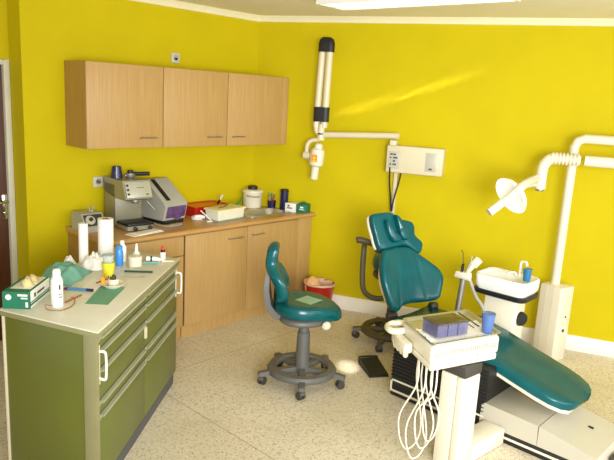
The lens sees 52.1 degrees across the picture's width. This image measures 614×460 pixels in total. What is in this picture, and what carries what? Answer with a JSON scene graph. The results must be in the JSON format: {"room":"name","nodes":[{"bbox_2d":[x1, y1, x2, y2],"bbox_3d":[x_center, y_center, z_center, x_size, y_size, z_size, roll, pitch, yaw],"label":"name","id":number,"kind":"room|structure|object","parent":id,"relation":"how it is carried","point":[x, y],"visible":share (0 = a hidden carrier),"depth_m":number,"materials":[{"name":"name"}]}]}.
{"room":"dental clinic","nodes":[
{"label":"dental clinic","id":0,"kind":"room"},
{"bbox_2d":[0,0,8,59],"bbox_3d":[-3.466,-0.233,3.162,0.100,2.600,3.860,14,16,41],"label":"wall","id":1,"kind":"structure","parent":0,"point":[4,49],"depth_m":4.31,"materials":[{"name":"yellow paint"}]},
{"bbox_2d":[0,59,17,340],"bbox_3d":[-2.454,-0.133,4.272,0.144,2.053,0.896,14,16,41],"label":"door","id":2,"kind":"structure","parent":1,"relation":"in","point":[8,235],"depth_m":4.53,"materials":[{"name":"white wood"}]},
{"bbox_2d":[7,0,258,279],"bbox_3d":[-1.274,-0.558,5.262,0.200,2.600,2.240,14,16,41],"label":"wall","id":3,"kind":"structure","parent":0,"point":[53,179],"depth_m":4.65,"materials":[{"name":"yellow paint"}]},
{"bbox_2d":[93,176,102,186],"bbox_3d":[-1.595,-0.369,4.797,0.015,0.082,0.082,14,16,41],"label":"wall socket","id":4,"kind":"object","parent":3,"relation":"attached to","point":[97,180],"visible":1,"depth_m":4.79,"materials":[{"name":"grey plastic"}]},
{"bbox_2d":[64,60,162,148],"bbox_3d":[-1.401,-0.914,4.617,0.337,0.596,0.622,14,16,41],"label":"upper cabinet","id":5,"kind":"object","parent":3,"relation":"attached to","point":[108,105],"visible":1,"depth_m":4.47,"materials":[{"name":"brown wood"}]},
{"bbox_2d":[171,52,179,62],"bbox_3d":[-1.067,-1.397,5.097,0.015,0.082,0.082,14,16,41],"label":"wall socket","id":6,"kind":"object","parent":3,"relation":"attached to","point":[175,57],"visible":1,"depth_m":5.09,"materials":[{"name":"grey plastic"}]},
{"bbox_2d":[130,0,259,21],"bbox_3d":[-1.140,-1.776,4.885,0.050,0.050,2.160,14,16,41],"label":"trim","id":7,"kind":"structure","parent":3,"relation":"attached to","point":[168,3],"depth_m":5.18,"materials":[{"name":"white paint"}]},
{"bbox_2d":[163,67,227,146],"bbox_3d":[-0.974,-0.986,5.067,0.337,0.596,0.627,14,16,41],"label":"upper cabinet","id":8,"kind":"object","parent":3,"relation":"attached to","point":[194,101],"visible":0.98,"depth_m":4.96,"materials":[{"name":"brown wood"}]},
{"bbox_2d":[226,73,288,145],"bbox_3d":[-0.517,-1.063,5.550,0.338,0.596,0.710,14,16,41],"label":"upper cabinet","id":9,"kind":"object","parent":3,"relation":"attached to","point":[257,105],"visible":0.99,"depth_m":5.44,"materials":[{"name":"brown wood"}]},
{"bbox_2d":[0,309,613,459],"bbox_3d":[0.569,1.291,3.564,7.800,0.100,9.600,14,16,41],"label":"floor","id":10,"kind":"structure","parent":0,"point":[215,407],"depth_m":3.98,"materials":[{"name":"stone"}]},
{"bbox_2d":[0,248,181,459],"bbox_3d":[-1.156,0.697,3.615,0.596,0.850,1.503,4,12,4],"label":"base cabinet","id":11,"kind":"object","parent":10,"relation":"on","point":[83,381],"visible":0.99,"depth_m":3.04,"materials":[{"name":"green laminate"}]},
{"bbox_2d":[2,274,49,308],"bbox_3d":[-1.394,0.292,3.125,0.127,0.118,0.270,3,12,-2],"label":"glove box","id":12,"kind":"object","parent":11,"relation":"on","point":[27,291],"visible":1,"depth_m":3.05,"materials":[{"name":"green cardboard"}]},
{"bbox_2d":[17,294,27,307],"bbox_3d":[-1.358,0.339,2.999,0.048,0.064,0.002,3,12,-2],"label":"print","id":13,"kind":"object","parent":12,"relation":"attached to","point":[22,299],"depth_m":3.00,"materials":[{"name":"white paper"}]},
{"bbox_2d":[50,268,63,307],"bbox_3d":[-1.218,0.279,3.059,0.060,0.190,0.058,14,16,41],"label":"bottle","id":14,"kind":"object","parent":11,"relation":"on","point":[56,282],"visible":0.98,"depth_m":3.04,"materials":[{"name":"white plastic"}]},
{"bbox_2d":[44,297,74,310],"bbox_3d":[-1.183,0.361,3.062,0.071,0.032,0.171,11,14,31],"label":"glasses","id":15,"kind":"object","parent":11,"relation":"on","point":[70,297],"visible":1,"depth_m":3.01,"materials":[{"name":"brown plastic"}]},
{"bbox_2d":[41,261,92,286],"bbox_3d":[-1.367,0.224,3.521,0.222,0.086,0.304,4,12,2],"label":"napkin","id":16,"kind":"object","parent":11,"relation":"on","point":[71,273],"visible":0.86,"depth_m":3.48,"materials":[{"name":"paper"}]},
{"bbox_2d":[64,255,76,264],"bbox_3d":[-1.421,0.183,3.745,0.064,0.066,0.105,4,12,2],"label":"pack","id":17,"kind":"object","parent":11,"relation":"on","point":[68,258],"visible":0.5,"depth_m":3.74,"materials":[{"name":"white plastic"}]},
{"bbox_2d":[65,294,81,302],"bbox_3d":[-1.183,0.348,3.183,0.009,0.008,0.130,6,12,15],"label":"wooden stick","id":18,"kind":"object","parent":11,"relation":"on","point":[80,294],"visible":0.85,"depth_m":3.17,"materials":[{"name":"brown wood"}]},
{"bbox_2d":[65,287,93,291],"bbox_3d":[-1.204,0.313,3.317,0.154,0.016,0.016,4,12,3],"label":"marker pen","id":19,"kind":"object","parent":11,"relation":"on","point":[67,288],"visible":1,"depth_m":3.31,"materials":[{"name":"blue plastic"}]},
{"bbox_2d":[78,222,87,263],"bbox_3d":[-1.363,0.079,3.826,0.056,0.245,0.056,14,16,41],"label":"paper roll","id":20,"kind":"object","parent":11,"relation":"on","point":[83,226],"visible":0.95,"depth_m":3.80,"materials":[{"name":"white paper"}]},
{"bbox_2d":[82,279,100,290],"bbox_3d":[-1.165,0.299,3.432,0.086,0.001,0.192,4,12,2],"label":"paper slip","id":21,"kind":"object","parent":11,"relation":"on","point":[92,284],"visible":0.64,"depth_m":3.42,"materials":[{"name":"white paper"}]},
{"bbox_2d":[81,251,104,270],"bbox_3d":[-1.272,0.176,3.749,0.138,0.096,0.136,6,12,12],"label":"packet","id":22,"kind":"object","parent":11,"relation":"on","point":[92,262],"visible":0.91,"depth_m":3.71,"materials":[{"name":"white plastic"}]},
{"bbox_2d":[97,217,113,260],"bbox_3d":[-1.252,0.058,3.905,0.094,0.266,0.094,14,16,41],"label":"paper roll","id":23,"kind":"object","parent":11,"relation":"on","point":[105,224],"visible":0.92,"depth_m":3.87,"materials":[{"name":"white paper"}]},
{"bbox_2d":[85,286,125,304],"bbox_3d":[-1.058,0.339,3.272,0.134,0.002,0.300,3,12,0],"label":"napkin","id":24,"kind":"object","parent":11,"relation":"on","point":[102,296],"visible":0.93,"depth_m":3.26,"materials":[{"name":"green paper"}]},
{"bbox_2d":[101,280,124,288],"bbox_3d":[-1.054,0.297,3.409,0.128,0.023,0.128,14,16,41],"label":"round dish","id":25,"kind":"object","parent":24,"relation":"on","point":[121,282],"visible":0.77,"depth_m":3.38,"materials":[{"name":"beige ceramic"}]},
{"bbox_2d":[101,274,105,284],"bbox_3d":[-1.101,0.268,3.391,0.024,0.050,0.046,-1,13,-17],"label":"foil","id":26,"kind":"object","parent":25,"relation":"in","point":[103,282],"visible":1,"depth_m":3.38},
{"bbox_2d":[108,274,118,285],"bbox_3d":[-1.050,0.271,3.409,0.060,0.062,0.060,14,16,41],"label":"pot","id":27,"kind":"object","parent":25,"relation":"in","point":[112,281],"visible":0.96,"depth_m":3.39,"materials":[{"name":"beige ceramic"}]},
{"bbox_2d":[101,261,114,276],"bbox_3d":[-1.140,0.224,3.604,0.074,0.080,0.074,14,16,41],"label":"cup","id":28,"kind":"object","parent":11,"relation":"on","point":[107,266],"visible":0.88,"depth_m":3.58,"materials":[{"name":"yellow plastic"}]},
{"bbox_2d":[102,253,113,255],"bbox_3d":[-1.139,0.198,3.599,0.069,0.121,0.069,14,16,41],"label":"glass tumbler","id":29,"kind":"object","parent":28,"relation":"in","point":[103,254],"visible":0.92,"depth_m":3.58,"materials":[{"name":"glass"}]},
{"bbox_2d":[115,245,122,265],"bbox_3d":[-1.143,0.154,3.824,0.046,0.124,0.046,14,16,41],"label":"bottle","id":30,"kind":"object","parent":11,"relation":"on","point":[119,252],"visible":1,"depth_m":3.81,"materials":[{"name":"blue plastic"}]},
{"bbox_2d":[120,240,126,261],"bbox_3d":[-1.153,0.129,3.920,0.050,0.132,0.050,14,16,41],"label":"bottle","id":31,"kind":"object","parent":11,"relation":"on","point":[121,241],"visible":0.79,"depth_m":3.90,"materials":[{"name":"plastic"}]},
{"bbox_2d":[128,254,141,267],"bbox_3d":[-1.045,0.190,3.821,0.083,0.066,0.083,14,16,41],"label":"pot","id":32,"kind":"object","parent":11,"relation":"on","point":[135,260],"visible":1,"depth_m":3.79,"materials":[{"name":"white plastic"}]},
{"bbox_2d":[133,243,139,254],"bbox_3d":[-1.065,0.141,3.921,0.042,0.118,0.042,14,16,41],"label":"dropper bottle","id":33,"kind":"object","parent":32,"relation":"on","point":[136,251],"visible":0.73,"depth_m":3.91,"materials":[{"name":"white plastic"}]},
{"bbox_2d":[124,270,152,272],"bbox_3d":[-0.993,0.245,3.704,0.163,0.012,0.012,2,12,-5],"label":"pen","id":34,"kind":"object","parent":11,"relation":"on","point":[138,271],"visible":1,"depth_m":3.70,"materials":[{"name":"plastic"}]},
{"bbox_2d":[134,266,165,267],"bbox_3d":[-0.954,0.225,3.812,0.191,0.009,0.009,-1,13,-17],"label":"probe","id":35,"kind":"object","parent":11,"relation":"on","point":[164,266],"visible":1,"depth_m":3.81,"materials":[{"name":"metal"}]},
{"bbox_2d":[143,262,157,263],"bbox_3d":[-0.971,0.203,3.898,0.094,0.014,0.014,0,12,-15],"label":"syringe","id":36,"kind":"object","parent":11,"relation":"on","point":[143,262],"visible":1,"depth_m":3.89,"materials":[{"name":"plastic"}]},
{"bbox_2d":[146,256,164,260],"bbox_3d":[-0.957,0.181,3.965,0.113,0.033,0.035,1,12,-12],"label":"tube","id":37,"kind":"object","parent":11,"relation":"on","point":[148,258],"visible":1,"depth_m":3.95,"materials":[{"name":"white plastic"}]},
{"bbox_2d":[160,246,165,258],"bbox_3d":[-0.920,0.147,4.007,0.036,0.086,0.036,14,16,41],"label":"bottle","id":38,"kind":"object","parent":11,"relation":"on","point":[162,253],"visible":0.92,"depth_m":4.00,"materials":[{"name":"white plastic"}]},
{"bbox_2d":[68,232,183,337],"bbox_3d":[-1.370,0.434,4.811,0.612,0.840,0.638,14,16,41],"label":"base cabinet","id":39,"kind":"object","parent":10,"relation":"on","point":[174,246],"visible":0.16,"depth_m":4.69,"materials":[{"name":"brown wood"}]},
{"bbox_2d":[66,206,315,245],"bbox_3d":[-0.857,-0.077,5.234,0.618,0.038,2.097,14,16,41],"label":"countertop","id":40,"kind":"structure","parent":39,"relation":"on","point":[189,226],"depth_m":4.89,"materials":[{"name":"brown wood"}]},
{"bbox_2d":[71,205,102,232],"bbox_3d":[-1.593,-0.086,4.594,0.210,0.166,0.166,14,16,41],"label":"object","id":41,"kind":"object","parent":40,"relation":"on","point":[90,216],"visible":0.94,"depth_m":4.55,"materials":[{"name":"grey plastic"}]},
{"bbox_2d":[104,175,154,230],"bbox_3d":[-1.331,-0.211,4.760,0.249,0.360,0.404,-8,16,-42],"label":"espresso machine","id":42,"kind":"object","parent":40,"relation":"on","point":[123,197],"visible":0.99,"depth_m":4.70,"materials":[{"name":"silver metal"}]},
{"bbox_2d":[110,166,122,177],"bbox_3d":[-1.430,-0.436,4.715,0.090,0.085,0.090,14,16,41],"label":"beaker","id":43,"kind":"object","parent":42,"relation":"on","point":[116,171],"visible":1,"depth_m":4.68,"materials":[{"name":"blue plastic"}]},
{"bbox_2d":[117,218,153,226],"bbox_3d":[-1.290,-0.056,4.717,0.210,0.020,0.180,-8,16,-42],"label":"drip tray","id":44,"kind":"object","parent":42,"relation":"on","point":[121,222],"depth_m":4.69,"materials":[{"name":"black metal"}]},
{"bbox_2d":[124,170,149,177],"bbox_3d":[-1.292,-0.426,4.766,0.193,0.059,0.071,-2,13,-24],"label":"portafilter","id":45,"kind":"object","parent":42,"relation":"on","point":[129,174],"visible":1,"depth_m":4.74,"materials":[{"name":"black metal"}]},
{"bbox_2d":[124,172,134,177],"bbox_3d":[-1.341,-0.414,4.743,0.072,0.040,0.086,14,16,41],"label":"basket","id":46,"kind":"object","parent":45,"relation":"on","point":[128,174],"depth_m":4.72,"materials":[{"name":"metal"}]},
{"bbox_2d":[125,228,162,236],"bbox_3d":[-1.188,0.018,4.596,0.100,0.007,0.282,11,14,33],"label":"paper sheet","id":47,"kind":"object","parent":40,"relation":"on","point":[150,231],"visible":1,"depth_m":4.57,"materials":[{"name":"white paper"}]},
{"bbox_2d":[142,177,186,224],"bbox_3d":[-1.138,-0.235,5.017,0.290,0.330,0.230,12,15,35],"label":"machine","id":48,"kind":"object","parent":40,"relation":"on","point":[170,206],"visible":0.95,"depth_m":4.96,"materials":[{"name":"grey plastic"}]},
{"bbox_2d":[154,223,181,226],"bbox_3d":[-1.093,-0.047,4.878,0.249,0.024,0.101,1,12,-12],"label":"power cable","id":49,"kind":"object","parent":40,"relation":"on","point":[154,223],"visible":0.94,"depth_m":4.87,"materials":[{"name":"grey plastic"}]},
{"bbox_2d":[191,215,204,219],"bbox_3d":[-0.909,-0.113,5.204,0.110,0.039,0.110,14,16,41],"label":"tissue wad","id":50,"kind":"object","parent":40,"relation":"on","point":[194,217],"visible":1,"depth_m":5.17,"materials":[{"name":"white paper"}]},
{"bbox_2d":[185,200,226,215],"bbox_3d":[-0.888,-0.184,5.435,0.230,0.085,0.370,14,16,41],"label":"box","id":51,"kind":"object","parent":40,"relation":"on","point":[193,208],"visible":0.4,"depth_m":5.33,"materials":[{"name":"plastic"}]},
{"bbox_2d":[203,216,248,222],"bbox_3d":[-0.683,-0.101,5.282,0.200,0.008,0.370,12,15,36],"label":"glass plate","id":52,"kind":"object","parent":40,"relation":"on","point":[243,217],"visible":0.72,"depth_m":5.19,"materials":[{"name":"clear glass"}]},
{"bbox_2d":[204,204,245,220],"bbox_3d":[-0.687,-0.151,5.271,0.184,0.092,0.334,12,15,36],"label":"box","id":53,"kind":"object","parent":52,"relation":"on","point":[231,211],"visible":1,"depth_m":5.19,"materials":[{"name":"white plastic"}]},
{"bbox_2d":[242,185,262,208],"bbox_3d":[-0.504,-0.311,5.843,0.220,0.203,0.207,14,16,41],"label":"jar","id":54,"kind":"object","parent":40,"relation":"on","point":[252,195],"visible":0.98,"depth_m":5.79,"materials":[{"name":"beige ceramic"}]},
{"bbox_2d":[243,207,290,217],"bbox_3d":[-0.410,-0.101,5.651,0.284,0.126,0.499,14,16,41],"label":"sink","id":55,"kind":"object","parent":40,"relation":"in","point":[259,212],"visible":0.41,"depth_m":5.75,"materials":[{"name":"metal"}]},
{"bbox_2d":[268,200,275,207],"bbox_3d":[-0.330,-0.242,5.887,0.080,0.070,0.080,14,16,41],"label":"pen cup","id":56,"kind":"object","parent":40,"relation":"on","point":[271,204],"visible":1,"depth_m":5.86,"materials":[{"name":"blue plastic"}]},
{"bbox_2d":[280,189,288,209],"bbox_3d":[-0.211,-0.286,5.835,0.076,0.190,0.076,14,16,41],"label":"canister","id":57,"kind":"object","parent":40,"relation":"on","point":[284,192],"visible":0.87,"depth_m":5.80,"materials":[{"name":"blue plastic"}]},
{"bbox_2d":[285,201,310,213],"bbox_3d":[-0.085,-0.217,5.770,0.208,0.096,0.112,8,13,20],"label":"glove box","id":58,"kind":"object","parent":40,"relation":"on","point":[303,207],"visible":1,"depth_m":5.73,"materials":[{"name":"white cardboard"}]},
{"bbox_2d":[180,217,311,337],"bbox_3d":[-0.665,0.315,5.556,0.612,0.840,1.424,14,16,41],"label":"base cabinet","id":59,"kind":"object","parent":10,"relation":"on","point":[224,271],"visible":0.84,"depth_m":5.23,"materials":[{"name":"brown wood"}]},
{"bbox_2d":[257,241,345,400],"bbox_3d":[-0.013,0.571,4.213,0.598,0.971,0.575,3,12,0],"label":"stool","id":60,"kind":"object","parent":10,"relation":"on","point":[291,312],"visible":0.99,"depth_m":4.15,"materials":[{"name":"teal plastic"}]},
{"bbox_2d":[296,296,321,304],"bbox_3d":[0.013,0.469,4.208,0.130,0.002,0.130,12,15,37],"label":"paper napkin","id":61,"kind":"object","parent":60,"relation":"on","point":[310,300],"visible":1,"depth_m":4.21,"materials":[{"name":"green paper"}]},
{"bbox_2d":[304,276,335,299],"bbox_3d":[0.109,0.579,5.735,0.293,0.335,0.293,14,16,41],"label":"waste bin","id":62,"kind":"object","parent":10,"relation":"on","point":[323,286],"visible":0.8,"depth_m":5.65,"materials":[{"name":"red plastic"}]},
{"bbox_2d":[352,236,394,352],"bbox_3d":[0.658,0.456,5.051,0.633,0.921,0.612,3,12,0],"label":"stool","id":63,"kind":"object","parent":10,"relation":"on","point":[366,328],"visible":0.38,"depth_m":4.92,"materials":[{"name":"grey plastic"}]},
{"bbox_2d":[358,355,388,377],"bbox_3d":[0.482,0.989,4.572,0.150,0.060,0.260,0,12,-14],"label":"foot pedal","id":64,"kind":"object","parent":10,"relation":"on","point":[371,365],"visible":1,"depth_m":4.55,"materials":[{"name":"black rubber"}]},
{"bbox_2d":[366,212,448,413],"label":"dental chair","id":65,"kind":"object","parent":10,"relation":"on","point":[405,277],"depth_m":4.43,"materials":[{"name":"teal leather"}]},
{"bbox_2d":[384,320,504,459],"bbox_3d":[0.793,0.881,3.538,0.688,0.735,0.488,-4,14,-29],"label":"dental instrument cart","id":66,"kind":"object","parent":10,"relation":"on","point":[457,437],"visible":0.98,"depth_m":3.33,"materials":[{"name":"white plastic"}]},
{"bbox_2d":[403,309,500,345],"bbox_3d":[0.778,0.525,3.395,0.553,0.018,0.373,-3,14,-28],"label":"tray","id":67,"kind":"object","parent":66,"relation":"on","point":[417,323],"visible":0.71,"depth_m":3.35,"materials":[{"name":"metal"}]},
{"bbox_2d":[423,313,469,336],"bbox_3d":[0.728,0.501,3.301,0.208,0.074,0.132,-3,14,-27],"label":"box","id":68,"kind":"object","parent":67,"relation":"on","point":[450,323],"visible":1,"depth_m":3.27,"materials":[{"name":"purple plastic"}]},
{"bbox_2d":[481,311,495,333],"bbox_3d":[0.964,0.495,3.348,0.075,0.109,0.075,14,16,41],"label":"tumbler","id":69,"kind":"object","parent":67,"relation":"on","point":[488,317],"visible":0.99,"depth_m":3.33,"materials":[{"name":"blue plastic"}]},
{"bbox_2d":[455,250,539,338],"bbox_3d":[1.323,0.613,4.462,0.493,0.932,0.354,14,16,41],"label":"spittoon","id":70,"kind":"object","parent":10,"relation":"on","point":[506,293],"visible":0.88,"depth_m":4.36,"materials":[{"name":"white ceramic"}]},
{"bbox_2d":[474,267,539,303],"bbox_3d":[1.400,0.386,4.406,0.390,0.143,0.276,14,16,41],"label":"basin","id":71,"kind":"object","parent":70,"relation":"in","point":[495,283],"depth_m":4.32,"materials":[{"name":"white ceramic"}]},
{"bbox_2d":[523,268,532,281],"bbox_3d":[1.492,0.305,4.258,0.063,0.086,0.063,14,16,41],"label":"tumbler","id":72,"kind":"object","parent":70,"relation":"on","point":[527,272],"visible":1,"depth_m":4.24,"materials":[{"name":"blue plastic"}]},
{"bbox_2d":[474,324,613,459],"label":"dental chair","id":73,"kind":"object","parent":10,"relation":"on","point":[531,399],"depth_m":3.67,"materials":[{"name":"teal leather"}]},
{"bbox_2d":[533,134,613,360],"bbox_3d":[2.174,0.182,4.720,0.991,1.758,0.255,8,13,22],"label":"light pole","id":74,"kind":"object","parent":10,"relation":"on","point":[555,298],"visible":0.96,"depth_m":4.81,"materials":[{"name":"white metal"}]},
{"bbox_2d":[486,174,540,215],"bbox_3d":[1.467,-0.259,4.435,0.243,0.257,0.724,9,13,26],"label":"lamp","id":75,"kind":"object","parent":74,"relation":"attached to","point":[511,194],"visible":1,"depth_m":4.29,"materials":[{"name":"white plastic"}]},
{"bbox_2d":[175,0,613,18],"bbox_3d":[0.717,-1.346,3.001,7.800,0.100,9.600,14,16,41],"label":"ceiling","id":76,"kind":"structure","parent":0,"point":[523,8],"depth_m":4.71,"materials":[{"name":"paint"}]},
{"bbox_2d":[316,0,520,10],"bbox_3d":[0.651,-1.454,3.913,1.280,0.076,0.310,13,15,38],"label":"ceiling light","id":77,"kind":"object","parent":76,"relation":"attached to","point":[344,5],"visible":1,"depth_m":4.03,"materials":[{"name":"white plastic"}]},
{"bbox_2d":[253,22,613,341],"bbox_3d":[2.112,-0.325,5.063,5.650,2.600,0.200,8,13,20],"label":"wall","id":78,"kind":"structure","parent":0,"point":[499,100],"depth_m":5.23,"materials":[{"name":"yellow paint"}]},
{"bbox_2d":[303,37,445,213],"bbox_3d":[0.573,-0.865,5.345,1.227,1.467,0.177,6,12,13],"label":"dental x-ray machine","id":79,"kind":"object","parent":78,"relation":"attached to","point":[416,160],"visible":0.98,"depth_m":5.33,"materials":[{"name":"beige plastic"}]},
{"bbox_2d":[259,15,613,26],"bbox_3d":[2.155,-1.546,4.676,5.610,0.050,0.050,8,13,20],"label":"trim","id":80,"kind":"structure","parent":78,"relation":"attached to","point":[299,19],"depth_m":5.06,"materials":[{"name":"white paint"}]},
{"bbox_2d":[332,294,613,357],"bbox_3d":[2.335,0.946,5.099,4.940,0.126,0.016,8,13,20],"label":"baseboard","id":81,"kind":"structure","parent":78,"relation":"attached to","point":[573,342],"depth_m":5.28,"materials":[{"name":"white paint"}]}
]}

